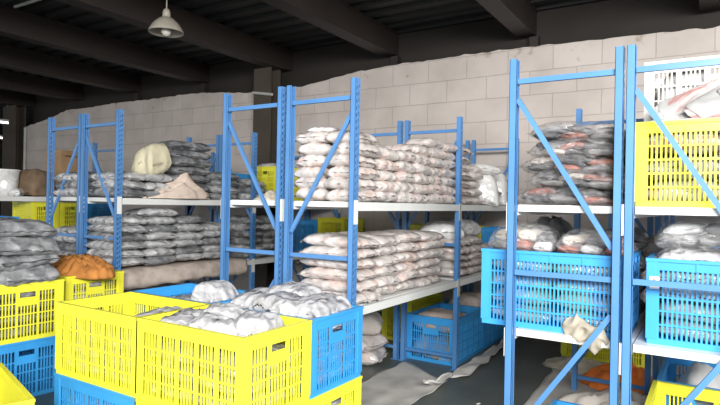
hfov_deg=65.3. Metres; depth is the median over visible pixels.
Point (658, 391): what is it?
plastic crate
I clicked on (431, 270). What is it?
bag
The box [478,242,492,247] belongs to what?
bag
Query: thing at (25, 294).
bag
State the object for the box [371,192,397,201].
bag
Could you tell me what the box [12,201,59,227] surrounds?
plastic crate
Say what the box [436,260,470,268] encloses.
bag
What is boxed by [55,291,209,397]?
plastic crate
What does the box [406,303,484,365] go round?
plastic crate
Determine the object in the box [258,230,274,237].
bag
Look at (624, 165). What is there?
bag
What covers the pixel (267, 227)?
bag
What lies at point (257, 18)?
ceiling
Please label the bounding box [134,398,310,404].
plastic crate
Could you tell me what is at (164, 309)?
bag
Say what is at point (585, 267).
bag
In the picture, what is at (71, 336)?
plastic crate
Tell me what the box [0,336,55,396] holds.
plastic crate
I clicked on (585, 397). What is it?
sheet
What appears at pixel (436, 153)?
bag
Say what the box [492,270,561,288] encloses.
bag
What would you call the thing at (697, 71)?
sack
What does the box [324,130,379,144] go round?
bag
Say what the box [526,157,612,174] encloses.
bag
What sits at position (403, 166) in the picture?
bag
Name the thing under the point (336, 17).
beam
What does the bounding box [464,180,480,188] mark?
bag
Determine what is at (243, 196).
bag
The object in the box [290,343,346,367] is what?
bag
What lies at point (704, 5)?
ceiling beam
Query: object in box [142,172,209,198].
draped cloth
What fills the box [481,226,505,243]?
plastic crate
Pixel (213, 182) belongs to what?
bag
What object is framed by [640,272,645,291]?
bag
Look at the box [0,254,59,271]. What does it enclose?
bag
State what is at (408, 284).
bag
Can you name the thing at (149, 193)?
bag
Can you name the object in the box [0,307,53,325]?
bag
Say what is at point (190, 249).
bag
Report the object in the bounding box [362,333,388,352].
bag
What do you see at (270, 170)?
plastic crate
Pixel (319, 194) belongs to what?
bag
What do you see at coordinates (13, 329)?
bag
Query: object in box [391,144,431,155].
bag
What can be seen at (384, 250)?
bag
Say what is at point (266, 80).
column
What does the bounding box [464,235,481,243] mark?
bag
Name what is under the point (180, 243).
bag
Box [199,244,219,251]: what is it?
bag
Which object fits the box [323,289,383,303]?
bag
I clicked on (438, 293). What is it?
plastic crate
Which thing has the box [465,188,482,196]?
bag
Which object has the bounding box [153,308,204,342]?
bag
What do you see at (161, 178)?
bag
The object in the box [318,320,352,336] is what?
bag
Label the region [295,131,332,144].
bag
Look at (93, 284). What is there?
bag
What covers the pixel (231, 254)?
bag
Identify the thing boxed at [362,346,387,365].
bag
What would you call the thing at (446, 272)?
bag
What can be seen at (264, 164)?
bag
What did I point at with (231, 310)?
bag
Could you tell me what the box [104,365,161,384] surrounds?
bag
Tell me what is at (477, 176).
bag
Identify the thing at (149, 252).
bag
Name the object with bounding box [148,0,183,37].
pendant lamp
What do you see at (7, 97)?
beam
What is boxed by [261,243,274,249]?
bag
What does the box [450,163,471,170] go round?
bag
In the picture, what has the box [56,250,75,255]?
bag
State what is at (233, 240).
bag
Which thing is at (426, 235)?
bag
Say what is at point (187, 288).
plastic crate
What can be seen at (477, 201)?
bag
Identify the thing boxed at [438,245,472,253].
bag
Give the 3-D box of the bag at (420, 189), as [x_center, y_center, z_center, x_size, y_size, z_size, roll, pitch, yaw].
[0.476,-0.122,5.199,0.316,0.116,0.363,1,0,33]
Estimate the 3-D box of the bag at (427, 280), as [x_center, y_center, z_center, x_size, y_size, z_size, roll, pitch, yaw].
[0.473,0.742,5.521,0.554,0.120,0.570,1,0,31]
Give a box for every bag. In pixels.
[0,219,57,236]
[0,236,60,255]
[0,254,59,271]
[0,264,59,286]
[0,289,53,301]
[0,295,53,312]
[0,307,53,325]
[0,319,53,338]
[7,188,24,196]
[52,188,98,197]
[52,286,115,298]
[53,172,96,181]
[53,235,93,242]
[55,181,96,188]
[55,226,92,234]
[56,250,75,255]
[57,242,89,251]
[66,354,109,374]
[69,321,123,343]
[70,393,113,404]
[71,339,114,357]
[74,280,115,289]
[83,249,144,258]
[85,240,147,249]
[86,215,148,225]
[87,224,147,233]
[88,231,146,241]
[90,171,145,180]
[90,187,146,197]
[91,180,147,189]
[102,257,147,266]
[104,330,162,351]
[104,349,155,367]
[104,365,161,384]
[122,207,178,216]
[123,306,181,329]
[137,248,175,256]
[140,216,176,224]
[140,255,177,265]
[141,173,173,182]
[141,181,170,190]
[142,224,178,231]
[142,232,178,240]
[142,240,176,247]
[143,190,166,198]
[149,377,205,402]
[150,340,213,364]
[152,358,206,383]
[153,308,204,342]
[158,293,191,307]
[159,140,211,151]
[163,166,210,175]
[164,182,209,191]
[166,174,209,182]
[167,239,203,246]
[169,150,210,159]
[169,223,203,231]
[171,157,211,167]
[171,246,203,254]
[172,215,205,223]
[172,231,204,239]
[173,253,204,260]
[187,312,236,347]
[191,280,238,302]
[192,381,297,404]
[193,230,220,236]
[195,221,220,230]
[198,251,219,258]
[198,364,301,396]
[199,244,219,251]
[199,343,301,377]
[201,237,229,244]
[201,302,247,319]
[202,179,239,186]
[202,192,239,199]
[204,172,239,179]
[206,185,238,193]
[229,237,263,244]
[229,244,265,249]
[229,251,263,257]
[229,287,268,308]
[230,215,264,223]
[230,223,262,230]
[230,230,264,237]
[230,310,284,347]
[233,186,266,193]
[234,179,266,186]
[235,193,258,199]
[246,215,270,223]
[248,291,304,316]
[257,163,295,167]
[257,237,274,243]
[258,224,273,230]
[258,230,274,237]
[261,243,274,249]
[266,281,322,295]
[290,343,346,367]
[294,166,329,177]
[294,178,333,189]
[294,188,331,200]
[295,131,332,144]
[295,155,332,167]
[296,143,331,155]
[296,292,352,318]
[297,257,378,269]
[298,245,380,258]
[298,266,379,281]
[300,232,381,248]
[300,278,378,292]
[307,126,340,132]
[317,358,345,384]
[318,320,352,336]
[318,328,352,352]
[323,177,377,189]
[323,189,379,201]
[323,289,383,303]
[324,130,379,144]
[324,154,377,167]
[324,166,379,178]
[326,397,340,404]
[329,142,383,156]
[338,231,400,246]
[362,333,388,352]
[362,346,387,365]
[364,230,421,242]
[368,254,399,267]
[370,146,400,160]
[370,170,397,181]
[370,265,399,275]
[370,275,400,286]
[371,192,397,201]
[372,158,397,171]
[372,181,400,192]
[372,246,397,255]
[373,285,396,294]
[383,192,416,202]
[384,229,444,240]
[390,251,419,261]
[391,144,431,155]
[391,171,414,182]
[392,160,415,173]
[393,262,420,271]
[394,242,420,252]
[394,270,420,281]
[394,279,418,290]
[395,150,416,161]
[396,182,415,192]
[405,138,443,148]
[409,154,430,164]
[410,173,431,184]
[410,248,444,259]
[411,184,431,194]
[411,274,440,286]
[412,163,431,174]
[412,257,440,268]
[413,194,427,203]
[414,240,444,249]
[417,265,442,276]
[423,194,444,203]
[426,184,444,193]
[427,147,446,158]
[427,157,444,167]
[427,175,441,184]
[429,167,442,176]
[435,267,471,276]
[436,254,471,260]
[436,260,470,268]
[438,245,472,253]
[439,168,454,177]
[439,237,470,246]
[440,159,455,168]
[440,177,454,186]
[441,143,457,151]
[441,185,455,194]
[441,195,455,203]
[442,152,454,160]
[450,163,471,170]
[450,178,471,187]
[452,187,471,195]
[452,195,474,204]
[453,147,473,155]
[453,154,472,163]
[453,171,473,179]
[463,172,483,180]
[464,165,481,172]
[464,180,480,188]
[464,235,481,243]
[464,252,481,258]
[464,258,481,266]
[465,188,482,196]
[465,265,481,272]
[466,197,482,204]
[466,244,483,251]
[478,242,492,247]
[491,228,563,251]
[491,301,564,322]
[492,259,557,271]
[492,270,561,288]
[492,286,563,304]
[522,188,612,205]
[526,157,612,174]
[533,122,625,144]
[534,140,613,159]
[535,170,624,189]
[550,165,624,176]
[555,279,610,296]
[555,293,610,312]
[555,307,610,331]
[556,137,624,150]
[556,264,633,276]
[557,234,623,255]
[565,180,624,191]
[568,154,624,164]
[605,227,647,248]
[634,249,646,271]
[636,233,711,256]
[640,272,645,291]
[640,291,645,313]
[648,131,719,157]
[648,156,719,181]
[648,180,718,201]
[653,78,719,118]
[653,246,719,261]
[658,223,719,246]
[659,287,719,304]
[659,299,719,324]
[659,316,719,342]
[660,270,719,284]
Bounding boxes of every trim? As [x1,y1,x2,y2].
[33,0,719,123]
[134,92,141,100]
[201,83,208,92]
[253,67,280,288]
[391,56,400,65]
[529,36,539,46]
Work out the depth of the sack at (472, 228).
6.54 m
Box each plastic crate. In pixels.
[0,278,64,344]
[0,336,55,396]
[0,363,34,404]
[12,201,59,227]
[20,336,78,376]
[43,203,76,226]
[53,270,123,327]
[54,372,135,404]
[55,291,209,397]
[87,203,111,216]
[129,283,246,311]
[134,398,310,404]
[135,304,312,404]
[212,300,363,398]
[233,173,259,179]
[257,166,303,200]
[293,219,335,250]
[310,376,361,404]
[317,217,363,232]
[382,294,440,341]
[402,224,423,229]
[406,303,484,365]
[407,292,440,302]
[439,299,504,348]
[476,226,490,238]
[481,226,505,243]
[481,247,640,340]
[550,399,581,404]
[561,342,651,367]
[635,118,719,207]
[644,55,719,121]
[645,251,719,352]
[645,380,719,404]
[657,356,719,404]
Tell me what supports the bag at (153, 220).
on the bag at (150, 228)
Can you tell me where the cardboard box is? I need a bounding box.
[45,150,77,196]
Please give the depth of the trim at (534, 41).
7.74 m
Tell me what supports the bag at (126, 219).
on the bag at (139, 228)
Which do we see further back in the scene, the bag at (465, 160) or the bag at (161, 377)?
the bag at (465, 160)
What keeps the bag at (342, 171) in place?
on the bag at (339, 183)
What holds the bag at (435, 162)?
on the bag at (436, 171)
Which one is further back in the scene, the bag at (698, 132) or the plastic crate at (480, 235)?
the plastic crate at (480, 235)
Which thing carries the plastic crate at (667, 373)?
on the floor
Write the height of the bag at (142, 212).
0.124 m
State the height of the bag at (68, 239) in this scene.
0.120 m
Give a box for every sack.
[18,169,55,196]
[132,143,171,174]
[412,330,466,361]
[413,308,463,333]
[419,220,467,238]
[436,217,481,235]
[449,292,480,315]
[469,163,503,175]
[476,175,501,205]
[493,173,507,205]
[532,214,574,246]
[655,70,711,106]
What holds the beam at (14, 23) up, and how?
attached to the wall at (429, 94)
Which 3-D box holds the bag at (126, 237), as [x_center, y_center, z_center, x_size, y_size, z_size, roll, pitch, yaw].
[-2.642,0.373,6.097,0.591,0.126,0.439,1,0,34]
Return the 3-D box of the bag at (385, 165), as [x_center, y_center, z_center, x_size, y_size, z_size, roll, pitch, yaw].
[0.119,-0.314,4.671,0.309,0.122,0.407,1,0,28]
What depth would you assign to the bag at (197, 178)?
6.91 m
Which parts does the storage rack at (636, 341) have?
upright post, upright post, upright post, shelf panel, shelf panel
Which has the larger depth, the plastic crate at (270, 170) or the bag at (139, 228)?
the plastic crate at (270, 170)
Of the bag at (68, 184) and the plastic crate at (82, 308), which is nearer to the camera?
the plastic crate at (82, 308)
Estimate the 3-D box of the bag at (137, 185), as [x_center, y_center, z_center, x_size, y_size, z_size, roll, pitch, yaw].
[-2.600,-0.195,6.052,0.553,0.120,0.388,1,0,35]
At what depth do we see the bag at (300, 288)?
3.97 m
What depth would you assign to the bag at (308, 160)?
4.39 m
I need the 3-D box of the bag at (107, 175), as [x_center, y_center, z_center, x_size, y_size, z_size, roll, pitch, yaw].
[-2.607,-0.282,6.067,0.550,0.123,0.390,2,0,33]
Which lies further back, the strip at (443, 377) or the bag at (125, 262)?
the bag at (125, 262)
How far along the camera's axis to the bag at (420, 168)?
5.07 m
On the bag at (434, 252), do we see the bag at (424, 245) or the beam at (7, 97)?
the bag at (424, 245)
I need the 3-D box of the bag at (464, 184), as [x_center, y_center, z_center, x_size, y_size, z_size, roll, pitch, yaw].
[0.900,-0.208,6.152,0.587,0.118,0.366,1,0,35]
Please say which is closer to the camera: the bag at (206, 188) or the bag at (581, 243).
the bag at (581, 243)
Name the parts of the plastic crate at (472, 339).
handle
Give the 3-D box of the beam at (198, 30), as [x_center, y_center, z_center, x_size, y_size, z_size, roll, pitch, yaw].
[-4.463,-2.618,5.152,0.240,0.370,11.900,1,0,32]
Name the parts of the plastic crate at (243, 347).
handle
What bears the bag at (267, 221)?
on the bag at (267, 227)
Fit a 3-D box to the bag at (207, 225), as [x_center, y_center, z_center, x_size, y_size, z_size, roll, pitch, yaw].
[-1.970,0.300,7.148,0.556,0.121,0.470,1,0,35]
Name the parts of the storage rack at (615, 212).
upright post, shelf panel, shelf panel, upright post, upright post, upright post, upright post, upright post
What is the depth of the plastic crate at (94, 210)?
8.68 m
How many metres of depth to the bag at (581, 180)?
3.42 m
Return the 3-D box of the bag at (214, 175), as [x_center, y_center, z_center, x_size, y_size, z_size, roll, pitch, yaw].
[-1.868,-0.340,7.307,0.568,0.124,0.389,1,0,33]
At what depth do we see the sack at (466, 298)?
6.87 m
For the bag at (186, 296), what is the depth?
4.45 m
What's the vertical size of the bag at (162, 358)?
0.122 m
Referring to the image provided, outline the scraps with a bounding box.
[253,189,275,200]
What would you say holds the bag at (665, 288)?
on the bag at (665, 300)
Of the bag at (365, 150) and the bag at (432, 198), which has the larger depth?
the bag at (432, 198)
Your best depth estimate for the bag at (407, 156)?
4.84 m
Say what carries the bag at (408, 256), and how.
on the bag at (402, 266)
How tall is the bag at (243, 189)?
0.126 m
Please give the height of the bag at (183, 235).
0.135 m
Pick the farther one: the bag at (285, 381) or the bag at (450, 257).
the bag at (450, 257)
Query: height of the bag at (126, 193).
0.130 m
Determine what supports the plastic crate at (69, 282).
on the plastic crate at (71, 336)
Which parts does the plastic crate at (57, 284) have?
handle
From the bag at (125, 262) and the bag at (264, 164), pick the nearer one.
the bag at (125, 262)
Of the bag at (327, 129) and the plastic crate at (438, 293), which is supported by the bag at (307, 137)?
the bag at (327, 129)
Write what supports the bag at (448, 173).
on the bag at (446, 181)
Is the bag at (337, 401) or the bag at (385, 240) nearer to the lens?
the bag at (337, 401)
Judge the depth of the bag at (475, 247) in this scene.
6.33 m
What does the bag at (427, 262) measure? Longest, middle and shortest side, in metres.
0.568 x 0.545 x 0.121 m
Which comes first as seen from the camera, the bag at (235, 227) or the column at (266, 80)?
the bag at (235, 227)
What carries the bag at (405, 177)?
on the bag at (405, 187)
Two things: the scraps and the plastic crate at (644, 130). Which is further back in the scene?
the scraps
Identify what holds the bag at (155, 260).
on the cover
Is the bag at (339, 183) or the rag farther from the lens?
the bag at (339, 183)
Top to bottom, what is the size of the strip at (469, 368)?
0.066 m
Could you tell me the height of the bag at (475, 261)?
0.112 m
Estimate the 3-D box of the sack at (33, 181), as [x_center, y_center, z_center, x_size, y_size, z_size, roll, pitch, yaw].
[-4.680,-0.275,8.062,0.472,0.420,0.408,1,0,21]
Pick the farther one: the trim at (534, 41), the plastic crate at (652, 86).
the trim at (534, 41)
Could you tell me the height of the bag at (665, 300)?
0.122 m
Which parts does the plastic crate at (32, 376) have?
handle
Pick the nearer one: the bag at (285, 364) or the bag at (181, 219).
the bag at (285, 364)
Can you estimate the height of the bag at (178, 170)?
0.135 m
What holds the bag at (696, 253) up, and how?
on the bag at (670, 272)
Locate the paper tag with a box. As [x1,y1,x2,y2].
[649,276,658,288]
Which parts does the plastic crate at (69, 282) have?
handle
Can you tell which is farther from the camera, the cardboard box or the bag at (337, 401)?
the cardboard box
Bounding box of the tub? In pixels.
[0,169,20,195]
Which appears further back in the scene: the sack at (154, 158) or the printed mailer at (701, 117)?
the sack at (154, 158)
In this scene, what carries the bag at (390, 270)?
on the bag at (387, 280)
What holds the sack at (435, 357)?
in the plastic crate at (472, 339)
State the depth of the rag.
3.32 m
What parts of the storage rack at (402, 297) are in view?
upright post, upright post, shelf panel, upright post, shelf panel, upright post, shelf panel, upright post, upright post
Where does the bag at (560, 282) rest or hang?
on the bag at (572, 294)
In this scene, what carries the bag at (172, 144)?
on the bag at (173, 153)
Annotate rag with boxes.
[561,313,609,354]
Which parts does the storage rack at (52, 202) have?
upright post, shelf panel, upright post, upright post, upright post, upright post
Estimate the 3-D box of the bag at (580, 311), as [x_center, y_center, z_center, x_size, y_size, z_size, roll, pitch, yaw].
[1.507,0.726,3.605,0.423,0.122,0.546,1,0,32]
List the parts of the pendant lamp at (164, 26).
lamp shade, bulb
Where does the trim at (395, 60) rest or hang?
attached to the wall at (429, 94)
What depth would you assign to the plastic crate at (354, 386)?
3.76 m
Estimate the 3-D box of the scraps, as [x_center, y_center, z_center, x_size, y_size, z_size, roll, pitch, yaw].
[-0.773,-0.068,4.879,0.303,0.103,0.298,1,0,2]
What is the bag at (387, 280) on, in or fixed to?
on the bag at (389, 289)
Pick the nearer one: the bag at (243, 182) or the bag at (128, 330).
the bag at (128, 330)
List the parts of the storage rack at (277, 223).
upright post, shelf panel, upright post, upright post, upright post, upright post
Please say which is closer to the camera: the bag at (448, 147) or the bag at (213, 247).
the bag at (448, 147)
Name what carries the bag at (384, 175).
on the bag at (383, 186)
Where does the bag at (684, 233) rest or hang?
on the bag at (696, 253)
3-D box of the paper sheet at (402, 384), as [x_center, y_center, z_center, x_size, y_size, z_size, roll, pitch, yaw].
[0.291,1.694,5.113,0.709,0.028,1.791,1,0,32]
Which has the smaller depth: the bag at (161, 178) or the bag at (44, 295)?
the bag at (44, 295)
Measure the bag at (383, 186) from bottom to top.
0.117 m
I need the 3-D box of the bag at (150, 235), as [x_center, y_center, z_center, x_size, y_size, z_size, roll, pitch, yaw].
[-2.411,0.377,6.425,0.549,0.117,0.467,1,0,35]
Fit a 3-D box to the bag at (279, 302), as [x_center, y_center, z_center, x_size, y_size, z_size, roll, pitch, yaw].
[-0.516,0.694,3.774,0.426,0.172,0.296,1,0,38]
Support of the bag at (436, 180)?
on the bag at (436, 189)
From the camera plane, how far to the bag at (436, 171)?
5.37 m
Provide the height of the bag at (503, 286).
0.118 m
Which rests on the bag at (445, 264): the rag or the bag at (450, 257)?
the bag at (450, 257)
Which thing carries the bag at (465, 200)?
on the storage rack at (402, 297)
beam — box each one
[0,5,209,82]
[0,43,140,92]
[0,69,83,100]
[0,89,35,106]
[56,0,293,71]
[261,0,399,56]
[476,0,537,37]
[699,0,719,12]
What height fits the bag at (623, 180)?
0.157 m
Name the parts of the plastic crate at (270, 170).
handle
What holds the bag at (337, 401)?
on the bag
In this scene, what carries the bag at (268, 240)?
on the bag at (271, 245)
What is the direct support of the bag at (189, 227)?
on the bag at (183, 235)
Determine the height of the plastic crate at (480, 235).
0.500 m
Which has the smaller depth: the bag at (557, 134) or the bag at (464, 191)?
the bag at (557, 134)
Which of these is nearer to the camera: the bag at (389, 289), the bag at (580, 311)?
the bag at (580, 311)
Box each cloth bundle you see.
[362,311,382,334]
[671,361,719,404]
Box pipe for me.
[22,127,26,218]
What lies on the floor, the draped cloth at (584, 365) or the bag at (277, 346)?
the draped cloth at (584, 365)
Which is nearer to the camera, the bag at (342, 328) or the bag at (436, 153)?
the bag at (342, 328)
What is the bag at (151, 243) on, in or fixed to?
on the bag at (149, 252)
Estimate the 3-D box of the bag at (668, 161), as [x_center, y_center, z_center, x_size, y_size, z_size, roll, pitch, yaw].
[1.946,-0.205,3.373,0.410,0.169,0.544,1,0,32]
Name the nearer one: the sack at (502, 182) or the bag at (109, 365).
the bag at (109, 365)
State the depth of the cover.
6.35 m
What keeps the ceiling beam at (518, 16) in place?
attached to the wall at (429, 94)
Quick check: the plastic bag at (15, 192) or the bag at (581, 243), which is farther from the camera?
the plastic bag at (15, 192)
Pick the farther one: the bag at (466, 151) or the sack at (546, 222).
the bag at (466, 151)
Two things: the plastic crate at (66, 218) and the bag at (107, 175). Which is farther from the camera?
the plastic crate at (66, 218)
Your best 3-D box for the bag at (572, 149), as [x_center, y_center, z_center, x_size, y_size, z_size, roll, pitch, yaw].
[1.388,-0.330,3.575,0.577,0.150,0.481,1,0,28]
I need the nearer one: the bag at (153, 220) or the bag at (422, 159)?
the bag at (422, 159)
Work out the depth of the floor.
5.55 m
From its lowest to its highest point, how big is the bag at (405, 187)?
0.122 m
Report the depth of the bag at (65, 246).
6.24 m
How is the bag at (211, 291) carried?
on the bag
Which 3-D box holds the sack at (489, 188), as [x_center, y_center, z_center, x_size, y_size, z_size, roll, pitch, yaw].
[1.409,-0.159,6.940,0.674,0.456,0.642,1,0,15]
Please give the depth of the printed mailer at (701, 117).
3.22 m
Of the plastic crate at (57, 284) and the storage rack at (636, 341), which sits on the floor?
the storage rack at (636, 341)
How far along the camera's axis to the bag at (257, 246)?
7.59 m
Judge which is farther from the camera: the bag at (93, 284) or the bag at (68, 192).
the bag at (68, 192)
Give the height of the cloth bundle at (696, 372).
0.616 m
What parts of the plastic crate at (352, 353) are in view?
handle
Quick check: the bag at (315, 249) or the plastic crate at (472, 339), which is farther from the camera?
the plastic crate at (472, 339)
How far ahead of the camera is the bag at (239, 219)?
7.56 m
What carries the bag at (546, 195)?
on the storage rack at (615, 212)
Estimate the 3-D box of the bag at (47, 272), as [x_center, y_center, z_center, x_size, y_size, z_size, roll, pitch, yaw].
[-2.933,0.616,4.841,0.491,0.194,0.506,1,0,32]
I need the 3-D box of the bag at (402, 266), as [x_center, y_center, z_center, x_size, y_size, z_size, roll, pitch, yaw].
[0.237,0.568,5.138,0.556,0.116,0.466,1,0,34]
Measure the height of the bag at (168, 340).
0.118 m
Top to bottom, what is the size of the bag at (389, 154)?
0.119 m
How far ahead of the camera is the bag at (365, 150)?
4.24 m
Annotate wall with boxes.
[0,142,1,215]
[25,26,719,311]
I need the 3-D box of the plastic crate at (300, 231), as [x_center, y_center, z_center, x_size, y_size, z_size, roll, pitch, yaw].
[-0.739,0.531,9.082,0.490,0.490,0.520,1,0,32]
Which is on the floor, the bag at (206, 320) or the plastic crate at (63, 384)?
the plastic crate at (63, 384)
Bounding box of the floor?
[2,283,688,404]
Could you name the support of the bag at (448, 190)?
on the bag at (449, 199)
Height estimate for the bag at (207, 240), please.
0.116 m
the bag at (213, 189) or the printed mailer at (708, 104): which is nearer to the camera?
the printed mailer at (708, 104)
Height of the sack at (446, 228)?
0.205 m
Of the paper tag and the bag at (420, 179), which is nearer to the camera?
the paper tag
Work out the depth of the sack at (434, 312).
6.13 m
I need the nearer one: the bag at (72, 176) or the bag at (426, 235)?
the bag at (426, 235)
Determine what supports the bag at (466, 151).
on the bag at (465, 160)
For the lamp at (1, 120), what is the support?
hanging from the ceiling
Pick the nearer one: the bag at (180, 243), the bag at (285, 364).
the bag at (285, 364)
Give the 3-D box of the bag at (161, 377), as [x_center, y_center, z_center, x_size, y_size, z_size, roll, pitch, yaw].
[-1.008,1.113,3.523,0.410,0.130,0.544,1,0,32]
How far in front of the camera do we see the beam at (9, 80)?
12.72 m
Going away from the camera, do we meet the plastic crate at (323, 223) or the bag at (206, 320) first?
the bag at (206, 320)
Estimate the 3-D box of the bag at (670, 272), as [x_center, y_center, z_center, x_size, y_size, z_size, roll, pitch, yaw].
[2.000,0.420,3.345,0.421,0.126,0.559,1,0,32]
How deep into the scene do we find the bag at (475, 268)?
6.35 m
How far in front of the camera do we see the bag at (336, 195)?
4.25 m
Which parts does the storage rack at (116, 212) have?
upright post, upright post, shelf panel, upright post, upright post, shelf panel, upright post, upright post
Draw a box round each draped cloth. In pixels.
[51,254,114,279]
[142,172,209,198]
[542,356,602,373]
[580,363,651,395]
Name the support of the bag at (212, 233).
on the bag at (207, 240)
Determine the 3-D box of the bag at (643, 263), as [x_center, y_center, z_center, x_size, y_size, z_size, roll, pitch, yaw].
[1.998,0.426,4.248,0.371,0.182,0.505,1,0,26]
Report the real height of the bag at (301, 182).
0.124 m
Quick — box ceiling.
[0,0,607,141]
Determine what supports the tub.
on the storage rack at (95, 145)
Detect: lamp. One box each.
[0,119,8,123]
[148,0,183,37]
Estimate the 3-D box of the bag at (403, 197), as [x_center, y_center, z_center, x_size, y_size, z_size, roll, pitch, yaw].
[0.307,-0.045,4.949,0.308,0.118,0.378,1,0,33]
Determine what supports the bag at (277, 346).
on the bag at (285, 364)
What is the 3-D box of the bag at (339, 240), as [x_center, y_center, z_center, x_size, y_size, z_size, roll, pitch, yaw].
[-0.147,0.305,4.488,0.586,0.118,0.407,1,0,33]
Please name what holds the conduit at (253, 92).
attached to the wall at (429, 94)
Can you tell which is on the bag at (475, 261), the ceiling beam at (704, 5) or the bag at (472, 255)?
the bag at (472, 255)
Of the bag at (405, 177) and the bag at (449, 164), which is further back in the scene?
the bag at (449, 164)
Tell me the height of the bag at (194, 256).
0.120 m
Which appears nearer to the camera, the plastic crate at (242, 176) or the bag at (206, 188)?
the bag at (206, 188)
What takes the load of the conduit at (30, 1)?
attached to the ceiling
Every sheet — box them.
[361,360,447,404]
[548,388,646,404]
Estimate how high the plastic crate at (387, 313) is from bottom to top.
0.490 m
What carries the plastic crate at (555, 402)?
on the floor
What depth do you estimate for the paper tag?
3.20 m
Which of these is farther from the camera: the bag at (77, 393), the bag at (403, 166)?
the bag at (403, 166)
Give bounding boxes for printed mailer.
[648,117,719,121]
[683,85,719,132]
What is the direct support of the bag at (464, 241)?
on the bag at (464, 249)
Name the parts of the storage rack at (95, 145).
upright post, upright post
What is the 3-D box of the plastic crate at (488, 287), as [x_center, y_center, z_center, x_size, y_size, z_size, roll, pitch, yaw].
[1.330,0.557,3.716,0.890,0.488,0.600,1,0,32]
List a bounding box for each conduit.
[13,0,40,7]
[252,91,272,95]
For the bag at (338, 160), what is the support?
on the bag at (342, 171)
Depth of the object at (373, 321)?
5.83 m
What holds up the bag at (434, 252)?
on the bag at (427, 262)
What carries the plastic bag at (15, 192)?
on the storage rack at (95, 145)
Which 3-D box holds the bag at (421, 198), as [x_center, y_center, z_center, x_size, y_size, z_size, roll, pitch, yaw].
[0.445,-0.039,5.202,0.315,0.114,0.361,1,0,29]
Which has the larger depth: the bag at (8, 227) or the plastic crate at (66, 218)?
the plastic crate at (66, 218)
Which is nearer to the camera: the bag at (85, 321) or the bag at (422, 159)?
the bag at (85, 321)
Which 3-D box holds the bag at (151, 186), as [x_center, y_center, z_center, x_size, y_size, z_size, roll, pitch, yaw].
[-2.425,-0.187,6.379,0.508,0.131,0.407,1,0,32]
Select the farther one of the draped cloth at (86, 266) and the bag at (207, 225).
the bag at (207, 225)
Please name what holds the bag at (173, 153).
on the bag at (176, 161)
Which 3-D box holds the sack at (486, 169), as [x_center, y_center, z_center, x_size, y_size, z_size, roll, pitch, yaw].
[1.382,-0.390,6.760,0.556,0.140,0.513,1,0,-37]
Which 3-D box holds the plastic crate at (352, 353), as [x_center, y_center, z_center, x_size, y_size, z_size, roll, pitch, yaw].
[-0.514,0.959,3.913,0.890,0.488,0.600,1,0,32]
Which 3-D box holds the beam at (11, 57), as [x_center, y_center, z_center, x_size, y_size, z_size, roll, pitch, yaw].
[-8.119,-2.683,7.453,0.240,0.370,11.900,1,0,32]
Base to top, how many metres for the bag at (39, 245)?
0.210 m
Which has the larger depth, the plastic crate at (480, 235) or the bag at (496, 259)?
the plastic crate at (480, 235)
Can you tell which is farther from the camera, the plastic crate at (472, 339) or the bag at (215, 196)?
the bag at (215, 196)
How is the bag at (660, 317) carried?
in the plastic crate at (654, 265)
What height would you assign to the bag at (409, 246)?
0.120 m
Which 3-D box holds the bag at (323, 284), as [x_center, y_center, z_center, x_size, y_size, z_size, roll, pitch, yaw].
[-0.176,0.645,4.483,0.593,0.119,0.404,1,-1,37]
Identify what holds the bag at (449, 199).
on the storage rack at (402, 297)
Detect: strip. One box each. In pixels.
[423,372,452,384]
[450,338,503,377]
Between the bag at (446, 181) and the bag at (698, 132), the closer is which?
the bag at (698, 132)
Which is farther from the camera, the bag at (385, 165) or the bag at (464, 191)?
the bag at (464, 191)
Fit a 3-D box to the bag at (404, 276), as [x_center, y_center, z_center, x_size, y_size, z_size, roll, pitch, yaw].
[0.237,0.650,5.115,0.549,0.113,0.468,1,0,30]
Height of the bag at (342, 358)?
0.126 m
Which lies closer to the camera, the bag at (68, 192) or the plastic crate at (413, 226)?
the bag at (68, 192)
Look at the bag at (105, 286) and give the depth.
5.33 m
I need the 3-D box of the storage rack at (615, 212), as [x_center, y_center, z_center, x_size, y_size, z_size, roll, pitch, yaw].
[2.268,0.443,5.047,0.690,2.610,4.092,1,0,32]
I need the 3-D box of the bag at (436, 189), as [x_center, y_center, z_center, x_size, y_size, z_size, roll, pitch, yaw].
[0.628,-0.127,5.445,0.306,0.111,0.361,1,0,35]
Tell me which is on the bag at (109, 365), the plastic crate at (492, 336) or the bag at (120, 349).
the bag at (120, 349)
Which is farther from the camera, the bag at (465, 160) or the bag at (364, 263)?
the bag at (465, 160)
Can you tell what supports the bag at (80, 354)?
in the plastic crate at (82, 308)
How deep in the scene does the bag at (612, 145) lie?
3.75 m
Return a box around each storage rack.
[0,141,214,282]
[45,114,305,346]
[78,109,340,353]
[220,86,469,359]
[283,77,518,395]
[504,46,669,404]
[620,44,719,404]
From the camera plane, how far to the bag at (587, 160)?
3.85 m
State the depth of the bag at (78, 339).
3.75 m
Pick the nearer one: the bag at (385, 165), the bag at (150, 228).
the bag at (385, 165)
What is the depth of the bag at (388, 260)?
4.61 m
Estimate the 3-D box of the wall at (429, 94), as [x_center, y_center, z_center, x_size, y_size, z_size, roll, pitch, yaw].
[0.245,-0.232,9.066,21.250,3.903,0.200,1,0,32]
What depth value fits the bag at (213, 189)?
7.12 m
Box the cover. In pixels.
[116,257,247,289]
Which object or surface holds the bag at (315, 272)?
on the bag at (323, 284)

